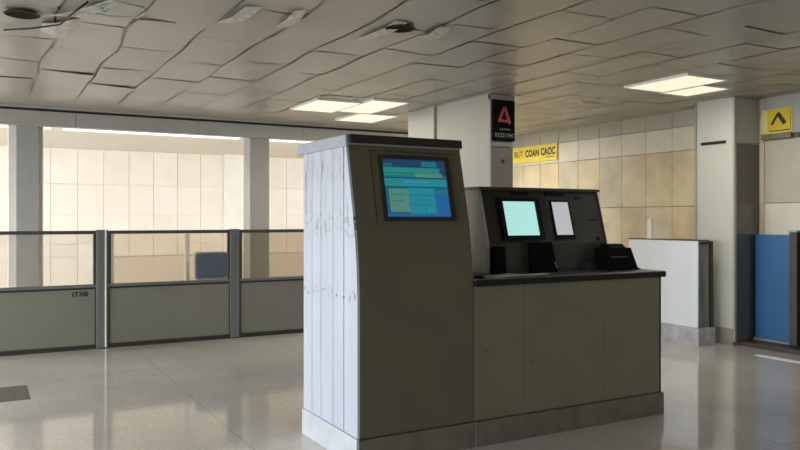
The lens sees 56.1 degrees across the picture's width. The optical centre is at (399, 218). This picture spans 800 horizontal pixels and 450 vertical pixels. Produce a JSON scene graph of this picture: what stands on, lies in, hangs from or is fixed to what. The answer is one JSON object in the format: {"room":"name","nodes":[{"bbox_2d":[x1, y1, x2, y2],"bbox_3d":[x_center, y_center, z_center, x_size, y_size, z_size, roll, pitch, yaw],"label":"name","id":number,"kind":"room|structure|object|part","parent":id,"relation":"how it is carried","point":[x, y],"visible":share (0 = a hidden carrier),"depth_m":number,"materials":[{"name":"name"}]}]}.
{"room":"airport terminal","nodes":[
{"label":"airport terminal","id":0,"kind":"room"},
{"bbox_2d":[8,125,42,286],"bbox_3d":[-4.946,0.105,9.906,0.410,2.790,0.320,0,0,-29],"label":"column","id":1,"kind":"structure","parent":0,"point":[25,143],"depth_m":9.76,"materials":[{"name":"grey paint"}]},
{"bbox_2d":[0,146,303,287],"bbox_3d":[-6.650,-0.100,13.467,15.530,3.200,0.200,0,0,-29],"label":"wall","id":2,"kind":"structure","parent":0,"point":[84,189],"depth_m":14.26,"materials":[{"name":"beige tile"}]},
{"bbox_2d":[114,252,303,282],"bbox_3d":[-2.652,1.100,15.301,6.100,0.800,0.500,0,0,-29],"label":"trim","id":3,"kind":"structure","parent":2,"relation":"attached to","point":[151,268],"depth_m":14.07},
{"bbox_2d":[223,154,243,253],"bbox_3d":[-3.220,0.105,15.201,0.690,2.790,0.120,0,0,-29],"label":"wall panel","id":4,"kind":"structure","parent":2,"relation":"attached to","point":[233,165],"depth_m":15.07,"materials":[{"name":"beige tile"}]},
{"bbox_2d":[0,127,304,157],"bbox_3d":[-5.786,-1.345,11.613,15.230,0.110,4.080,0,0,-29],"label":"ceiling","id":5,"kind":"structure","parent":0,"point":[55,137],"depth_m":12.81,"materials":[{"name":"white paint"}]},
{"bbox_2d":[0,124,53,129],"bbox_3d":[-5.906,-1.266,9.747,2.560,0.047,0.220,0,0,-29],"label":"strip light","id":6,"kind":"object","parent":5,"relation":"attached to","point":[47,128],"visible":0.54,"depth_m":10.25,"materials":[{"name":"white paint"}]},
{"bbox_2d":[60,128,240,139],"bbox_3d":[-3.593,-1.266,11.040,2.560,0.047,0.220,0,0,-29],"label":"strip light","id":7,"kind":"object","parent":5,"relation":"attached to","point":[66,129],"visible":0.56,"depth_m":10.94,"materials":[{"name":"white paint"}]},
{"bbox_2d":[269,139,313,142],"bbox_3d":[-1.279,-1.266,12.333,2.560,0.047,0.220,0,0,-29],"label":"strip light","id":8,"kind":"object","parent":5,"relation":"attached to","point":[274,140],"visible":0.02,"depth_m":12.02,"materials":[{"name":"white paint"}]},
{"bbox_2d":[244,138,268,277],"bbox_3d":[-2.192,0.105,11.445,0.300,2.790,0.320,0,0,-29],"label":"column","id":9,"kind":"structure","parent":0,"point":[256,150],"depth_m":11.31,"materials":[{"name":"grey paint"}]},
{"bbox_2d":[0,0,799,135],"bbox_3d":[-0.446,-1.515,2.326,15.568,0.171,17.303,0,0,-29],"label":"ceiling","id":10,"kind":"structure","parent":0,"point":[96,42],"depth_m":6.68,"materials":[{"name":"tile"}]},
{"bbox_2d":[3,9,40,18],"bbox_3d":[-2.631,-1.427,5.221,0.236,0.023,0.236,0,0,-29],"label":"recessed light","id":11,"kind":"object","parent":10,"relation":"in","point":[15,13],"visible":1,"depth_m":5.20,"materials":[{"name":"black metal"}]},
{"bbox_2d":[3,1,88,30],"bbox_3d":[-2.490,-1.408,5.338,1.196,0.052,0.115,0,0,38],"label":"hanging cable","id":12,"kind":"object","parent":10,"relation":"hanging from","point":[86,2],"visible":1,"depth_m":5.39,"materials":[{"name":"black plastic"}]},
{"bbox_2d":[40,18,79,36],"bbox_3d":[-2.519,-1.416,5.540,0.228,0.032,0.559,0,0,-29],"label":"lining","id":13,"kind":"object","parent":10,"relation":"attached to","point":[64,30],"visible":0.93,"depth_m":5.57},
{"bbox_2d":[42,0,121,16],"bbox_3d":[-2.162,-1.416,5.118,0.766,0.032,0.103,0,0,31],"label":"lining","id":14,"kind":"object","parent":10,"relation":"attached to","point":[90,10],"visible":0.96,"depth_m":5.09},
{"bbox_2d":[96,2,113,13],"bbox_3d":[-1.995,-1.419,5.051,0.350,0.025,0.104,0,0,43],"label":"lining","id":15,"kind":"object","parent":10,"relation":"attached to","point":[101,7],"visible":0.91,"depth_m":5.03,"materials":[{"name":"grey"}]},
{"bbox_2d":[95,1,146,17],"bbox_3d":[-1.911,-1.413,5.118,0.425,0.040,0.267,0,0,44],"label":"hanging cable","id":16,"kind":"object","parent":10,"relation":"hanging from","point":[141,15],"visible":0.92,"depth_m":5.17,"materials":[{"name":"grey metal"}]},
{"bbox_2d":[0,103,407,140],"bbox_3d":[-4.754,-1.383,9.767,15.230,0.335,0.150,0,0,-29],"label":"ceiling beam","id":17,"kind":"structure","parent":10,"relation":"attached to","point":[10,114],"depth_m":10.57,"materials":[{"name":"grey metal"}]},
{"bbox_2d":[218,6,261,22],"bbox_3d":[-1.126,-1.419,5.269,0.107,0.025,0.544,0,0,-35],"label":"lining","id":18,"kind":"object","parent":10,"relation":"attached to","point":[246,12],"visible":1,"depth_m":5.21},
{"bbox_2d":[276,10,305,27],"bbox_3d":[-0.772,-1.422,5.366,0.093,0.021,0.508,0,0,-25],"label":"lining","id":19,"kind":"object","parent":10,"relation":"attached to","point":[295,17],"visible":1,"depth_m":5.33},
{"bbox_2d":[290,97,362,112],"bbox_3d":[-0.951,-1.448,9.532,0.600,0.044,0.930,0,0,-29],"label":"ceiling light","id":20,"kind":"object","parent":10,"relation":"attached to","point":[316,105],"visible":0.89,"depth_m":9.46,"materials":[{"name":"white paint"}]},
{"bbox_2d":[335,112,398,122],"bbox_3d":[-0.482,-1.448,10.660,0.600,0.044,0.820,0,0,-29],"label":"ceiling light","id":21,"kind":"object","parent":10,"relation":"attached to","point":[356,117],"visible":0.94,"depth_m":10.58,"materials":[{"name":"white paint"}]},
{"bbox_2d":[337,98,409,113],"bbox_3d":[-0.361,-1.448,9.604,0.500,0.044,1.080,0,0,-29],"label":"ceiling light","id":22,"kind":"object","parent":10,"relation":"attached to","point":[374,105],"visible":0.82,"depth_m":9.55,"materials":[{"name":"white paint"}]},
{"bbox_2d":[358,20,407,39],"bbox_3d":[-0.132,-1.423,5.705,0.112,0.018,0.623,0,0,-29],"label":"lining","id":23,"kind":"object","parent":10,"relation":"attached to","point":[383,31],"visible":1,"depth_m":5.70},
{"bbox_2d":[384,24,415,32],"bbox_3d":[0.000,-1.427,5.605,0.236,0.023,0.236,0,0,-29],"label":"recessed light","id":24,"kind":"object","parent":10,"relation":"in","point":[405,28],"visible":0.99,"depth_m":5.58,"materials":[{"name":"black metal"}]},
{"bbox_2d":[420,26,449,39],"bbox_3d":[0.281,-1.422,5.782,0.113,0.021,0.399,0,0,-20],"label":"lining","id":25,"kind":"object","parent":10,"relation":"attached to","point":[439,32],"visible":1,"depth_m":5.74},
{"bbox_2d":[624,73,727,92],"bbox_3d":[2.909,-1.448,7.955,0.600,0.044,0.850,0,0,-29],"label":"ceiling light","id":26,"kind":"object","parent":10,"relation":"attached to","point":[686,80],"visible":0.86,"depth_m":7.89,"materials":[{"name":"white paint"}]},
{"bbox_2d":[660,84,729,96],"bbox_3d":[3.290,-1.448,8.380,0.440,0.044,0.580,0,0,-29],"label":"ceiling light","id":27,"kind":"object","parent":10,"relation":"attached to","point":[708,88],"visible":0.75,"depth_m":8.36,"materials":[{"name":"white paint"}]},
{"bbox_2d":[666,86,722,95],"bbox_3d":[3.290,-1.439,8.380,0.410,0.014,0.556,0,0,-29],"label":"diffuser","id":28,"kind":"object","parent":27,"relation":"attached to","point":[697,90],"depth_m":8.36,"materials":[{"name":"white plastic"}]},
{"bbox_2d":[0,333,799,449],"bbox_3d":[-1.576,1.549,4.389,15.530,0.102,21.200,0,0,-29],"label":"floor","id":29,"kind":"structure","parent":0,"point":[243,393],"depth_m":6.16,"materials":[{"name":"tile"}]},
{"bbox_2d":[96,230,107,348],"bbox_3d":[-3.463,0.812,8.718,0.126,1.375,0.090,0,0,-29],"label":"post","id":30,"kind":"object","parent":29,"relation":"on","point":[101,235],"visible":1,"depth_m":8.69,"materials":[{"name":"metal"}]},
{"bbox_2d":[111,234,113,282],"bbox_3d":[-3.650,0.835,9.473,0.120,1.330,0.120,0,0,-29],"label":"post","id":31,"kind":"object","parent":29,"relation":"on","point":[112,235],"visible":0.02,"depth_m":9.45,"materials":[{"name":"metal"}]},
{"bbox_2d":[0,229,303,355],"bbox_3d":[-2.739,0.818,9.123,4.680,1.365,0.060,0,0,-29],"label":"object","id":32,"kind":"structure","parent":29,"relation":"on","point":[162,312],"depth_m":8.94,"materials":[{"name":"metal"}]},
{"bbox_3d":[-4.151,1.131,8.334,1.407,0.647,0.024,0,0,-29],"label":"panel","id":33,"kind":"part","parent":32,"relation":"part of","materials":[{"name":"grey metal"}]},
{"bbox_3d":[-4.151,0.771,8.334,1.445,0.033,0.056,0,0,-29],"label":"rail","id":34,"kind":"part","parent":32,"relation":"part of","materials":[{"name":"metal"}]},
{"bbox_3d":[-4.151,1.475,8.334,1.445,0.050,0.060,0,0,-29],"label":"kick rail","id":35,"kind":"part","parent":32,"relation":"part of","materials":[{"name":"black metal"}]},
{"bbox_3d":[-2.776,0.771,9.102,1.445,0.033,0.056,0,0,-29],"label":"rail","id":36,"kind":"part","parent":32,"relation":"part of","materials":[{"name":"metal"}]},
{"bbox_3d":[-2.776,1.131,9.102,1.407,0.647,0.024,0,0,-29],"label":"panel","id":37,"kind":"part","parent":32,"relation":"part of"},
{"bbox_3d":[-2.776,1.475,9.102,1.445,0.050,0.060,0,0,-29],"label":"kick rail","id":38,"kind":"part","parent":32,"relation":"part of","materials":[{"name":"black metal"}]},
{"bbox_3d":[-1.368,0.771,9.889,1.540,0.033,0.056,0,0,-29],"label":"rail","id":39,"kind":"part","parent":32,"relation":"part of","materials":[{"name":"metal"}]},
{"bbox_3d":[-1.368,1.475,9.889,1.540,0.050,0.060,0,0,-29],"label":"kick rail","id":40,"kind":"part","parent":32,"relation":"part of","materials":[{"name":"black metal"}]},
{"bbox_3d":[-1.368,1.131,9.889,1.502,0.647,0.024,0,0,-29],"label":"panel","id":41,"kind":"part","parent":32,"relation":"part of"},
{"bbox_2d":[184,233,189,280],"bbox_3d":[-2.821,0.835,9.936,0.120,1.330,0.120,0,0,-29],"label":"post","id":42,"kind":"object","parent":29,"relation":"on","point":[186,235],"visible":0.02,"depth_m":9.91,"materials":[{"name":"metal"}]},
{"bbox_2d":[194,251,226,279],"bbox_3d":[-2.515,0.968,9.993,0.450,1.065,0.340,0,0,-29],"label":"notice board","id":43,"kind":"object","parent":29,"relation":"on","point":[207,265],"visible":0.6,"depth_m":9.95,"materials":[{"name":"blue fabric"}]},
{"bbox_2d":[229,229,239,337],"bbox_3d":[-2.094,0.812,9.483,0.123,1.375,0.090,0,0,-29],"label":"post","id":44,"kind":"object","parent":29,"relation":"on","point":[234,233],"visible":1,"depth_m":9.46,"materials":[{"name":"metal"}]},
{"bbox_2d":[297,134,474,449],"bbox_3d":[-0.118,0.485,5.118,0.878,2.030,0.950,0,0,-29],"label":"information kiosk","id":45,"kind":"object","parent":29,"relation":"on","point":[388,269],"visible":1,"depth_m":4.77,"materials":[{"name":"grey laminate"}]},
{"bbox_3d":[0.073,0.432,4.815,0.831,1.795,0.195,0,0,-29],"label":"panel","id":46,"kind":"part","parent":45,"relation":"part of","materials":[{"name":"metal"}]},
{"bbox_3d":[0.110,-0.199,4.835,0.530,0.424,0.115,0,0,-29],"label":"screen frame","id":47,"kind":"part","parent":45,"relation":"part of","materials":[{"name":"black plastic"}]},
{"bbox_2d":[472,269,665,446],"bbox_3d":[1.067,0.949,5.702,1.774,1.102,0.845,0,0,-29],"label":"counter","id":48,"kind":"object","parent":29,"relation":"on","point":[560,351],"depth_m":5.30,"materials":[{"name":"grey laminate"}]},
{"bbox_2d":[473,275,485,278],"bbox_3d":[0.530,0.388,5.016,0.070,0.020,0.050,0,0,-29],"label":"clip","id":49,"kind":"object","parent":48,"relation":"on","point":[475,276],"visible":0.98,"depth_m":5.00,"materials":[{"name":"black plastic"}]},
{"bbox_2d":[491,246,505,273],"bbox_3d":[0.717,0.299,5.415,0.105,0.198,0.055,0,0,-29],"label":"equipment box","id":50,"kind":"object","parent":48,"relation":"on","point":[498,254],"visible":0.89,"depth_m":5.40,"materials":[{"name":"black plastic"}]},
{"bbox_2d":[484,273,524,277],"bbox_3d":[0.713,0.393,5.221,0.300,0.009,0.160,0,0,-41],"label":"paper sheet","id":51,"kind":"object","parent":48,"relation":"on","point":[505,274],"visible":0.91,"depth_m":5.23,"materials":[{"name":"white paper"}]},
{"bbox_2d":[520,273,548,275],"bbox_3d":[0.925,0.393,5.334,0.260,0.009,0.090,0,0,-15],"label":"paper sheet","id":52,"kind":"object","parent":48,"relation":"on","point":[534,273],"visible":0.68,"depth_m":5.33,"materials":[{"name":"white paper"}]},
{"bbox_2d":[464,186,606,273],"bbox_3d":[1.034,0.080,5.883,1.185,0.636,0.459,0,0,-29],"label":"console","id":53,"kind":"object","parent":48,"relation":"on","point":[511,218],"visible":0.77,"depth_m":5.67,"materials":[{"name":"metal"}]},
{"bbox_3d":[0.532,0.089,5.602,0.025,0.618,0.440,0,0,-29],"label":"panel","id":54,"kind":"part","parent":53,"relation":"part of","materials":[{"name":"metal"}]},
{"bbox_2d":[481,192,551,242],"bbox_3d":[0.881,-0.013,5.608,0.590,0.375,0.129,0,0,-29],"label":"monitor","id":55,"kind":"object","parent":53,"relation":"on","point":[506,217],"depth_m":5.59,"materials":[{"name":"black plastic"}]},
{"bbox_3d":[1.262,0.005,5.816,0.193,0.300,0.099,0,0,-29],"label":"screen frame","id":56,"kind":"part","parent":53,"relation":"part of","materials":[{"name":"black plastic"}]},
{"bbox_3d":[1.339,0.107,5.865,0.440,0.525,0.101,0,0,-29],"label":"access door","id":57,"kind":"part","parent":53,"relation":"part of","materials":[{"name":"black metal"}]},
{"bbox_3d":[1.541,0.089,6.165,0.015,0.618,0.440,0,0,-29],"label":"panel","id":58,"kind":"part","parent":53,"relation":"part of","materials":[{"name":"metal"}]},
{"bbox_2d":[527,242,557,272],"bbox_3d":[1.070,0.286,5.603,0.244,0.223,0.071,0,0,-29],"label":"equipment box","id":59,"kind":"object","parent":48,"relation":"on","point":[541,256],"visible":1,"depth_m":5.58,"materials":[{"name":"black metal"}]},
{"bbox_2d":[473,269,661,280],"bbox_3d":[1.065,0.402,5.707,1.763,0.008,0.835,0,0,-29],"label":"countertop","id":60,"kind":"structure","parent":48,"relation":"on","point":[572,272],"depth_m":5.48,"materials":[{"name":"black laminate"}]},
{"bbox_3d":[1.065,1.417,5.706,1.763,0.165,0.818,0,0,-29],"label":"baseboard","id":61,"kind":"part","parent":48,"relation":"part of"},
{"bbox_2d":[583,262,597,270],"bbox_3d":[1.481,0.366,5.837,0.100,0.063,0.065,0,0,-29],"label":"box","id":62,"kind":"object","parent":48,"relation":"on","point":[588,266],"visible":1,"depth_m":5.81,"materials":[{"name":"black plastic"}]},
{"bbox_2d":[594,243,640,270],"bbox_3d":[1.728,0.296,5.918,0.390,0.203,0.154,0,0,-29],"label":"printer","id":63,"kind":"object","parent":48,"relation":"on","point":[609,257],"visible":0.97,"depth_m":5.84,"materials":[{"name":"black plastic"}]},
{"bbox_3d":[1.677,0.210,5.910,0.182,0.030,0.098,0,0,-29],"label":"lid","id":64,"kind":"part","parent":63,"relation":"part of","materials":[{"name":"black plastic"}]},
{"bbox_3d":[1.813,0.892,6.127,0.018,0.895,0.792,0,0,-29],"label":"panel","id":65,"kind":"part","parent":48,"relation":"part of","materials":[{"name":"grey metal"}]},
{"bbox_2d":[628,238,714,346],"bbox_3d":[3.368,0.875,9.368,0.300,1.250,1.110,0,0,-29],"label":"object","id":66,"kind":"object","parent":29,"relation":"on","point":[687,286],"visible":0.83,"depth_m":9.00,"materials":[{"name":"white laminate"}]},
{"bbox_2d":[647,219,654,238],"bbox_3d":[3.216,0.125,9.630,0.070,0.250,0.095,0,0,-29],"label":"marker post","id":67,"kind":"object","parent":66,"relation":"on","point":[650,234],"visible":1,"depth_m":9.61,"materials":[{"name":"white paint"}]},
{"bbox_3d":[3.252,0.772,9.309,0.020,1.025,1.080,0,0,-29],"label":"panel","id":68,"kind":"part","parent":66,"relation":"part of","materials":[{"name":"white laminate"}]},
{"bbox_3d":[3.598,0.792,8.904,0.190,0.985,0.025,0,0,-29],"label":"panel","id":69,"kind":"part","parent":66,"relation":"part of","materials":[{"name":"metal"}]},
{"bbox_3d":[3.623,0.777,8.907,0.235,1.025,0.045,0,0,-29],"label":"frame","id":70,"kind":"part","parent":66,"relation":"part of","materials":[{"name":"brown metal"}]},
{"bbox_2d":[754,354,799,362],"bbox_3d":[4.179,1.498,7.834,0.100,0.004,1.000,0,0,-29],"label":"floor strip","id":71,"kind":"object","parent":29,"relation":"on","point":[760,355],"visible":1,"depth_m":8.04,"materials":[{"name":"white paint"}]},
{"bbox_2d":[408,93,513,186],"bbox_3d":[0.734,0.025,9.503,0.407,2.950,1.845,0,0,-29],"label":"column","id":72,"kind":"structure","parent":0,"point":[469,121],"depth_m":8.95,"materials":[{"name":"grey paint"}]},
{"bbox_3d":[0.448,0.025,10.022,0.400,2.950,0.660,0,0,-29],"label":"panel","id":73,"kind":"part","parent":72,"relation":"part of","materials":[{"name":"grey paint"}]},
{"bbox_3d":[1.178,0.025,8.726,0.340,2.950,0.055,0,0,-29],"label":"edge trim","id":74,"kind":"part","parent":72,"relation":"part of","materials":[{"name":"grey metal"}]},
{"bbox_3d":[1.181,0.055,8.730,0.310,2.890,0.030,0,0,-29],"label":"panel","id":75,"kind":"part","parent":72,"relation":"part of","materials":[{"name":"grey metal"}]},
{"bbox_2d":[492,99,514,141],"bbox_3d":[1.198,-1.140,8.695,0.305,0.470,0.049,0,0,-29],"label":"sign","id":76,"kind":"object","parent":72,"relation":"attached to","point":[503,111],"visible":1,"depth_m":8.67,"materials":[{"name":"black plastic"}]},
{"bbox_2d":[511,99,799,246],"bbox_3d":[5.101,-0.025,7.948,0.200,3.050,20.900,0,0,-29],"label":"wall","id":77,"kind":"structure","parent":0,"point":[642,169],"depth_m":10.60,"materials":[{"name":"beige tile"}]},
{"bbox_2d":[513,143,557,163],"bbox_3d":[2.281,-1.107,12.759,0.036,0.275,1.190,0,0,-29],"label":"wall sign","id":78,"kind":"object","parent":77,"relation":"attached to","point":[545,152],"visible":1,"depth_m":12.69,"materials":[{"name":"yellow plastic"}]},
{"bbox_2d":[741,339,799,354],"bbox_3d":[4.584,1.472,8.284,0.365,0.055,1.590,0,0,-29],"label":"trim","id":79,"kind":"structure","parent":77,"relation":"attached to","point":[771,346],"depth_m":8.57,"materials":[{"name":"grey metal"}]},
{"bbox_2d":[753,230,799,346],"bbox_3d":[4.410,0.785,8.743,0.180,1.310,0.570,0,0,-29],"label":"panel","id":80,"kind":"object","parent":79,"relation":"on","point":[777,256],"visible":1,"depth_m":8.71,"materials":[{"name":"blue metal"}]},
{"bbox_3d":[4.365,1.425,8.772,0.060,0.030,0.475,0,0,-29],"label":"rail","id":81,"kind":"part","parent":80,"relation":"part of","materials":[{"name":"metal"}]},
{"bbox_3d":[4.380,0.797,8.786,0.020,1.225,0.465,0,0,-29],"label":"door","id":82,"kind":"part","parent":80,"relation":"part of","materials":[{"name":"blue paint"}]},
{"bbox_3d":[4.527,0.795,8.539,0.175,1.290,0.090,0,0,-29],"label":"frame","id":83,"kind":"part","parent":80,"relation":"part of","materials":[{"name":"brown metal"}]},
{"bbox_2d":[761,107,792,139],"bbox_3d":[4.441,-1.123,8.848,0.034,0.355,0.395,0,0,-29],"label":"wall sign","id":84,"kind":"object","parent":77,"relation":"attached to","point":[775,123],"visible":1,"depth_m":8.83,"materials":[{"name":"yellow plastic"}]},
{"bbox_2d":[763,93,799,132],"bbox_3d":[5.749,-1.235,6.593,0.050,0.470,5.574,0,0,-29],"label":"wall panel","id":85,"kind":"object","parent":77,"relation":"attached to","point":[790,100],"depth_m":8.72,"materials":[{"name":"grey paint"}]},
{"bbox_2d":[695,97,758,345],"bbox_3d":[4.009,0.025,9.200,0.465,2.950,0.570,0,0,-29],"label":"column","id":86,"kind":"structure","parent":0,"point":[726,174],"depth_m":8.99,"materials":[{"name":"paint"}]},
{"bbox_2d":[701,140,725,145],"bbox_3d":[3.803,-0.922,9.108,0.017,0.035,0.350,0,0,-29],"label":"sign plate","id":87,"kind":"object","parent":86,"relation":"attached to","point":[723,141],"visible":1,"depth_m":9.10,"materials":[{"name":"black metal"}]},
{"bbox_3d":[4.144,-1.175,8.978,0.445,0.530,0.030,0,0,-29],"label":"panel","id":88,"kind":"part","parent":86,"relation":"part of","materials":[{"name":"grey paint"}]}
]}

